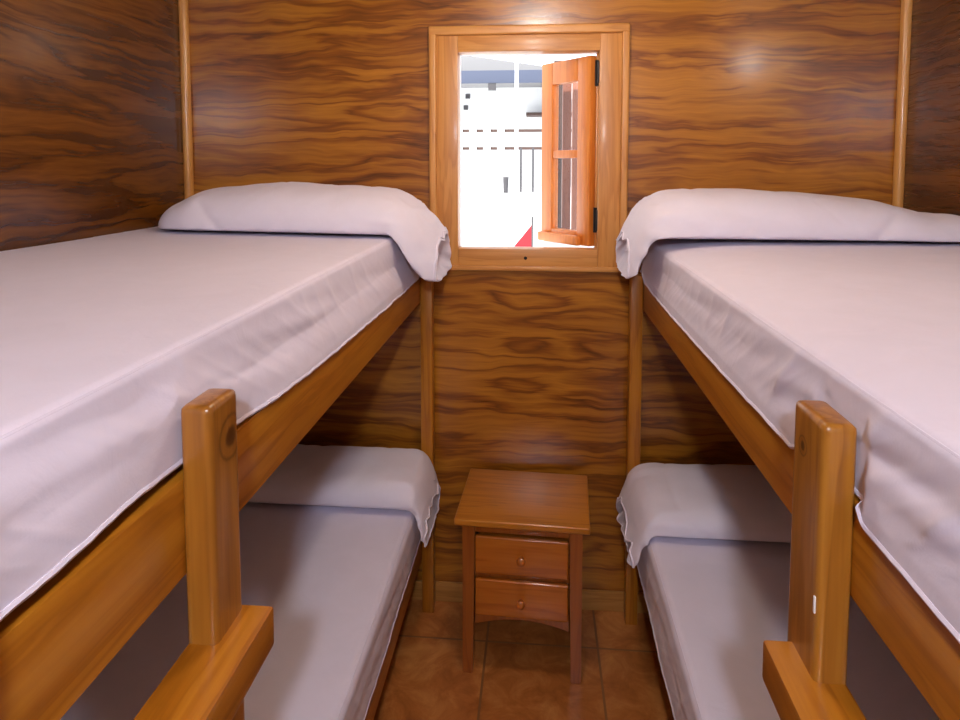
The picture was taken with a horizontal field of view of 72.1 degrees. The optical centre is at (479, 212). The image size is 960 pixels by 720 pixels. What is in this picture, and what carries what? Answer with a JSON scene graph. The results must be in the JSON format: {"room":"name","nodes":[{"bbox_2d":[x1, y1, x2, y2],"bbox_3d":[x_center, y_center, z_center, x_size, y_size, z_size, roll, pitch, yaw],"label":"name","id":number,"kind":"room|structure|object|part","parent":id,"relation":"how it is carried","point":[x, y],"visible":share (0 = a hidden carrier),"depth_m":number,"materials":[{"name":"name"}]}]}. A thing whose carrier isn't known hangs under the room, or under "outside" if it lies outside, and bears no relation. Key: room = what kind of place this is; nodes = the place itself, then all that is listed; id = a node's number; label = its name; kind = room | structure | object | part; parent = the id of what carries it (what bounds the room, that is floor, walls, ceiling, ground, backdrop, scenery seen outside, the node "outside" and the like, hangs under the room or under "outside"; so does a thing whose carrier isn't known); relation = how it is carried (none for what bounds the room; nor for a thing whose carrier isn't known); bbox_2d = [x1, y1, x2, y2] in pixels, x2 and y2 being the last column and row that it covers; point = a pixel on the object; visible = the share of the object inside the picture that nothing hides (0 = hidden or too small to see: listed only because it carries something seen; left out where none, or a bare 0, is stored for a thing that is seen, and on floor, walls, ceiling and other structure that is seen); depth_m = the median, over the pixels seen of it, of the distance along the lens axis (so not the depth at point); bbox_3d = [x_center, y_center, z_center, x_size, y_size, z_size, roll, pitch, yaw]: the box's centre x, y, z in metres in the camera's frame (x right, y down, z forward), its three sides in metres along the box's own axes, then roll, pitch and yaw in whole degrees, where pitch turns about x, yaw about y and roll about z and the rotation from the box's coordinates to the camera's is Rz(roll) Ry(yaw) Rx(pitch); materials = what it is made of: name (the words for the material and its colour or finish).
{"room":"dormitory","nodes":[
{"label":"dormitory","id":0,"kind":"room"},
{"bbox_2d":[0,0,184,250],"bbox_3d":[-1.272,0.383,0.664,0.080,2.360,3.600,0,4,5],"label":"wall","id":1,"kind":"structure","parent":0,"point":[91,134],"depth_m":1.87,"materials":[{"name":"brown wood"}]},
{"bbox_2d":[374,599,673,719],"bbox_3d":[0.006,1.608,0.640,2.686,0.080,3.800,0,4,5],"label":"floor","id":2,"kind":"structure","parent":0,"point":[521,670],"depth_m":2.10,"materials":[{"name":"tile"}]},
{"bbox_2d":[0,277,434,719],"bbox_3d":[-0.687,0.842,1.419,0.944,1.335,1.996,0,4,5],"label":"bunk bed","id":3,"kind":"object","parent":2,"relation":"on","point":[56,642],"visible":0.38,"depth_m":0.76,"materials":[{"name":"brown wood"}]},
{"bbox_3d":[-0.309,1.263,1.416,0.032,0.096,1.996,0,4,5],"label":"rail","id":4,"kind":"part","parent":3,"relation":"part of","materials":[{"name":"brown wood"}]},
{"bbox_3d":[-0.186,0.822,2.355,0.042,1.238,0.044,0,4,5],"label":"post","id":5,"kind":"part","parent":3,"relation":"part of","materials":[{"name":"brown wood"}]},
{"bbox_2d":[454,468,589,683],"bbox_3d":[0.148,1.194,2.193,0.416,0.520,0.362,1,4,8],"label":"nightstand","id":6,"kind":"object","parent":2,"relation":"on","point":[517,526],"visible":1,"depth_m":2.05,"materials":[{"name":"brown wood"}]},
{"bbox_3d":[-0.033,1.211,2.097,0.040,0.500,0.040,1,4,8],"label":"leg","id":7,"kind":"part","parent":6,"relation":"part of","materials":[{"name":"brown wood"}]},
{"bbox_3d":[0.125,1.201,2.028,0.028,0.028,0.030,1,4,8],"label":"knob","id":8,"kind":"part","parent":6,"relation":"part of","materials":[{"name":"brown wood"}]},
{"bbox_3d":[0.125,1.064,2.018,0.028,0.028,0.030,1,4,8],"label":"knob","id":9,"kind":"part","parent":6,"relation":"part of","materials":[{"name":"brown wood"}]},
{"bbox_3d":[0.146,1.190,2.181,0.288,0.118,0.282,1,4,8],"label":"drawer","id":10,"kind":"part","parent":6,"relation":"part of","materials":[{"name":"brown wood"}]},
{"bbox_3d":[0.131,0.981,2.053,0.292,0.034,0.018,1,4,8],"label":"rail","id":11,"kind":"part","parent":6,"relation":"part of","materials":[{"name":"brown wood"}]},
{"bbox_3d":[0.131,1.130,2.064,0.292,0.023,0.018,1,4,8],"label":"rail","id":12,"kind":"part","parent":6,"relation":"part of","materials":[{"name":"brown wood"}]},
{"bbox_3d":[0.146,1.053,2.171,0.288,0.120,0.282,1,4,8],"label":"drawer","id":13,"kind":"part","parent":6,"relation":"part of","materials":[{"name":"brown wood"}]},
{"bbox_3d":[0.150,1.264,2.213,0.292,0.007,0.250,1,4,8],"label":"panel","id":14,"kind":"part","parent":6,"relation":"part of","materials":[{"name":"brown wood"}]},
{"bbox_3d":[0.296,1.215,2.053,0.040,0.500,0.040,1,4,8],"label":"leg","id":15,"kind":"part","parent":6,"relation":"part of","materials":[{"name":"brown wood"}]},
{"bbox_2d":[624,274,959,719],"bbox_3d":[0.850,0.858,1.283,0.914,1.322,1.996,0,4,5],"label":"bunk bed","id":16,"kind":"object","parent":2,"relation":"on","point":[833,560],"visible":0.36,"depth_m":0.75,"materials":[{"name":"brown wood"}]},
{"bbox_3d":[0.533,0.827,2.292,0.042,1.238,0.044,0,4,5],"label":"post","id":17,"kind":"part","parent":16,"relation":"part of","materials":[{"name":"brown wood"}]},
{"bbox_2d":[460,53,596,247],"bbox_3d":[0.173,0.105,2.418,3.486,2.660,0.080,0,4,5],"label":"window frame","id":18,"kind":"structure","parent":0,"point":[564,53],"depth_m":2.42,"materials":[{"name":"white"}]},
{"bbox_2d":[188,0,900,592],"bbox_3d":[0.167,0.259,2.364,2.646,2.360,0.050,0,4,5],"label":"wall","id":19,"kind":"structure","parent":0,"point":[531,367],"depth_m":2.34,"materials":[{"name":"brown wood"}]},
{"bbox_2d":[178,0,193,198],"bbox_3d":[-1.065,0.254,2.439,0.035,2.360,0.035,0,4,5],"label":"trim","id":20,"kind":"structure","parent":19,"relation":"attached to","point":[182,4],"depth_m":2.38,"materials":[{"name":"brown wood"}]},
{"bbox_2d":[428,23,629,272],"bbox_3d":[0.176,-0.228,2.423,0.688,0.852,0.295,0,4,5],"label":"window","id":21,"kind":"structure","parent":19,"relation":"in","point":[601,154],"depth_m":2.30,"materials":[{"name":"brown wood"}]},
{"bbox_3d":[-0.164,-0.208,2.321,0.026,0.826,0.028,0,4,5],"label":"moulding","id":22,"kind":"part","parent":21,"relation":"part of","materials":[{"name":"brown wood"}]},
{"bbox_3d":[0.165,-0.628,2.261,0.688,0.032,0.028,0,4,5],"label":"moulding","id":23,"kind":"part","parent":21,"relation":"part of","materials":[{"name":"brown wood"}]},
{"bbox_3d":[0.165,0.195,2.323,0.638,0.018,0.024,0,4,5],"label":"moulding","id":24,"kind":"part","parent":21,"relation":"part of","materials":[{"name":"brown wood"}]},
{"bbox_3d":[0.324,0.086,2.469,0.034,0.050,0.140,-3,5,-34],"label":"rail","id":25,"kind":"part","parent":21,"relation":"part of","materials":[{"name":"brown wood"}]},
{"bbox_3d":[0.324,-0.518,2.425,0.034,0.082,0.140,-3,5,-34],"label":"rail","id":26,"kind":"part","parent":21,"relation":"part of","materials":[{"name":"brown wood"}]},
{"bbox_3d":[0.494,-0.204,2.263,0.026,0.826,0.028,0,4,5],"label":"moulding","id":27,"kind":"part","parent":21,"relation":"part of","materials":[{"name":"brown wood"}]},
{"bbox_2d":[410,580,648,612],"bbox_3d":[0.165,1.402,2.417,2.486,0.072,0.012,0,4,5],"label":"baseboard","id":28,"kind":"structure","parent":19,"relation":"attached to","point":[600,600],"depth_m":2.39,"materials":[{"name":"brown wood"}]},
{"bbox_2d":[892,0,912,207],"bbox_3d":[1.393,0.270,2.222,0.035,2.360,0.035,0,4,5],"label":"trim","id":29,"kind":"structure","parent":19,"relation":"attached to","point":[906,5],"depth_m":2.17,"materials":[{"name":"brown wood"}]},
{"bbox_2d":[903,0,959,242],"bbox_3d":[1.284,0.399,0.438,0.080,2.360,3.600,0,4,5],"label":"wall","id":30,"kind":"structure","parent":0,"point":[932,158],"depth_m":2.02,"materials":[{"name":"brown wood"}]},
{"label":"outside","id":31,"kind":"structure","parent":0,"visible":0},
{"bbox_3d":[1.495,0.399,17.395,28.000,0.100,29.870,0,4,5],"label":"ground","id":32,"kind":"structure","parent":31,"visible":0},
{"bbox_2d":[461,187,570,246],"bbox_3d":[1.231,0.342,8.592,4.102,1.291,2.200,0,4,5],"label":"wall","id":33,"kind":"structure","parent":32,"relation":"on","point":[487,219],"depth_m":7.56,"materials":[{"name":"white"}]},
{"bbox_2d":[503,177,508,192],"bbox_3d":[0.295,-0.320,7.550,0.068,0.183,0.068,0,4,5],"label":"litter bin","id":34,"kind":"object","parent":33,"relation":"on","point":[505,179],"visible":1,"depth_m":7.53,"materials":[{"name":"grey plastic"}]},
{"bbox_2d":[461,127,571,192],"bbox_3d":[1.130,-0.604,7.513,4.124,0.760,0.054,0,4,5],"label":"terrace railing","id":35,"kind":"object","parent":33,"relation":"on","point":[472,148],"visible":0.35,"depth_m":7.58,"materials":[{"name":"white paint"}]},
{"bbox_3d":[1.143,-0.738,7.515,4.102,0.032,0.020,0,4,5],"label":"rail","id":36,"kind":"part","parent":35,"relation":"part of","materials":[{"name":"brown paint"}]},
{"bbox_3d":[1.143,-0.939,7.500,4.102,0.032,0.020,0,4,5],"label":"rail","id":37,"kind":"part","parent":35,"relation":"part of","materials":[{"name":"brown paint"}]},
{"bbox_2d":[461,56,571,186],"bbox_3d":[1.171,-1.168,13.621,18.000,3.573,6.200,0,4,5],"label":"building","id":38,"kind":"structure","parent":32,"relation":"on","point":[481,107],"depth_m":11.74,"materials":[{"name":"white painted plaster"},{"name":"blue paint"}]},
{"bbox_2d":[461,70,541,90],"bbox_3d":[0.940,-2.045,10.236,3.716,0.302,0.360,0,4,5],"label":"awning","id":39,"kind":"object","parent":38,"relation":"attached to","point":[491,77],"visible":0.21,"depth_m":10.11,"materials":[{"name":"blue fabric"}]},
{"bbox_2d":[526,112,571,116],"bbox_3d":[1.444,-1.703,11.418,1.280,0.050,0.448,0,4,5],"label":"wall shelf","id":40,"kind":"object","parent":38,"relation":"attached to","point":[528,114],"visible":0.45,"depth_m":11.25,"materials":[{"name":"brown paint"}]},
{"bbox_2d":[514,55,518,245],"bbox_3d":[0.314,-0.386,5.702,0.032,3.163,0.032,0,4,5],"label":"lamp pole","id":41,"kind":"object","parent":32,"relation":"on","point":[516,56],"visible":0.48,"depth_m":5.68,"materials":[{"name":"white paint"}]},
{"bbox_2d":[514,216,532,246],"bbox_3d":[0.240,0.674,3.873,0.136,1.313,0.012,0,4,5],"label":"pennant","id":42,"kind":"object","parent":32,"relation":"on","point":[526,240],"visible":0.38,"depth_m":3.83,"materials":[{"name":"red fabric"}]},
{"bbox_2d":[543,241,593,247],"bbox_3d":[0.509,0.741,3.602,0.330,1.220,0.600,0,4,5],"label":"parapet","id":43,"kind":"object","parent":32,"relation":"on","point":[545,243],"visible":0.09,"depth_m":3.27,"materials":[{"name":"white"}]},
{"bbox_2d":[554,60,562,227],"bbox_3d":[0.391,-0.305,3.330,0.043,0.904,0.090,0,4,5],"label":"porch post","id":44,"kind":"object","parent":43,"relation":"on","point":[560,86],"visible":0.24,"depth_m":3.29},
{"bbox_2d":[561,60,571,228],"bbox_3d":[0.462,-0.335,3.523,0.045,0.936,0.090,0,4,5],"label":"porch post","id":45,"kind":"object","parent":43,"relation":"on","point":[567,88],"visible":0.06,"depth_m":3.48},
{"bbox_2d":[571,82,577,229],"bbox_3d":[0.544,-0.365,3.715,0.054,0.967,0.090,0,4,5],"label":"porch post","id":46,"kind":"object","parent":43,"relation":"on","point":[574,85],"visible":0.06,"depth_m":3.68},
{"bbox_3d":[-0.733,0.197,1.416,0.840,0.126,1.905,0,4,5],"label":"mattress","id":47,"kind":"object","parent":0,"visible":0},
{"bbox_2d":[0,226,419,621],"bbox_3d":[-0.718,0.194,1.413,0.877,0.185,1.914,0,4,5],"label":"sheet","id":48,"kind":"object","parent":47,"relation":"on","point":[105,340],"visible":0.8,"depth_m":0.90,"materials":[{"name":"white fabric"}]},
{"bbox_2d":[158,182,451,281],"bbox_3d":[-0.562,0.052,2.138,0.917,0.308,0.421,0,4,5],"label":"pillow","id":49,"kind":"object","parent":48,"relation":"on","point":[292,207],"visible":1,"depth_m":1.95,"materials":[{"name":"white fabric"}]},
{"bbox_3d":[0.900,0.225,1.273,0.816,0.113,1.905,0,4,5],"label":"mattress","id":50,"kind":"object","parent":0,"visible":0},
{"bbox_2d":[640,239,959,643],"bbox_3d":[0.885,0.217,1.273,0.852,0.182,1.915,0,4,5],"label":"sheet","id":51,"kind":"object","parent":50,"relation":"on","point":[867,330],"visible":0.82,"depth_m":0.95,"materials":[{"name":"white fabric"}]},
{"bbox_2d":[616,188,959,278],"bbox_3d":[0.897,0.062,2.012,0.930,0.270,0.416,0,4,5],"label":"pillow","id":52,"kind":"object","parent":51,"relation":"on","point":[699,213],"visible":1,"depth_m":1.83,"materials":[{"name":"white fabric"}]},
{"bbox_3d":[-0.723,1.102,1.455,0.778,0.216,1.855,0,4,5],"label":"mattress","id":53,"kind":"object","parent":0,"visible":0},
{"bbox_2d":[60,502,420,719],"bbox_3d":[-0.688,1.075,1.451,0.857,0.203,1.868,0,4,5],"label":"sheet","id":54,"kind":"object","parent":53,"relation":"on","point":[334,579],"visible":0.56,"depth_m":1.60,"materials":[{"name":"white fabric"}]},
{"bbox_2d":[248,444,440,546],"bbox_3d":[-0.583,0.923,2.214,0.882,0.222,0.335,0,4,5],"label":"pillow","id":55,"kind":"object","parent":54,"relation":"on","point":[342,476],"visible":0.62,"depth_m":2.08,"materials":[{"name":"white fabric"}]},
{"bbox_3d":[0.882,1.112,1.314,0.760,0.216,1.855,0,4,5],"label":"mattress","id":56,"kind":"object","parent":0,"visible":0},
{"bbox_2d":[637,536,939,719],"bbox_3d":[0.847,1.089,1.316,0.838,0.212,1.867,0,4,5],"label":"sheet","id":57,"kind":"object","parent":56,"relation":"on","point":[713,605],"visible":0.46,"depth_m":1.54,"materials":[{"name":"white fabric"}]},
{"bbox_2d":[616,463,791,567],"bbox_3d":[0.875,0.937,2.042,0.870,0.201,0.409,0,4,5],"label":"pillow","id":58,"kind":"object","parent":57,"relation":"on","point":[704,501],"visible":0.66,"depth_m":1.95,"materials":[{"name":"white fabric"}]}
]}

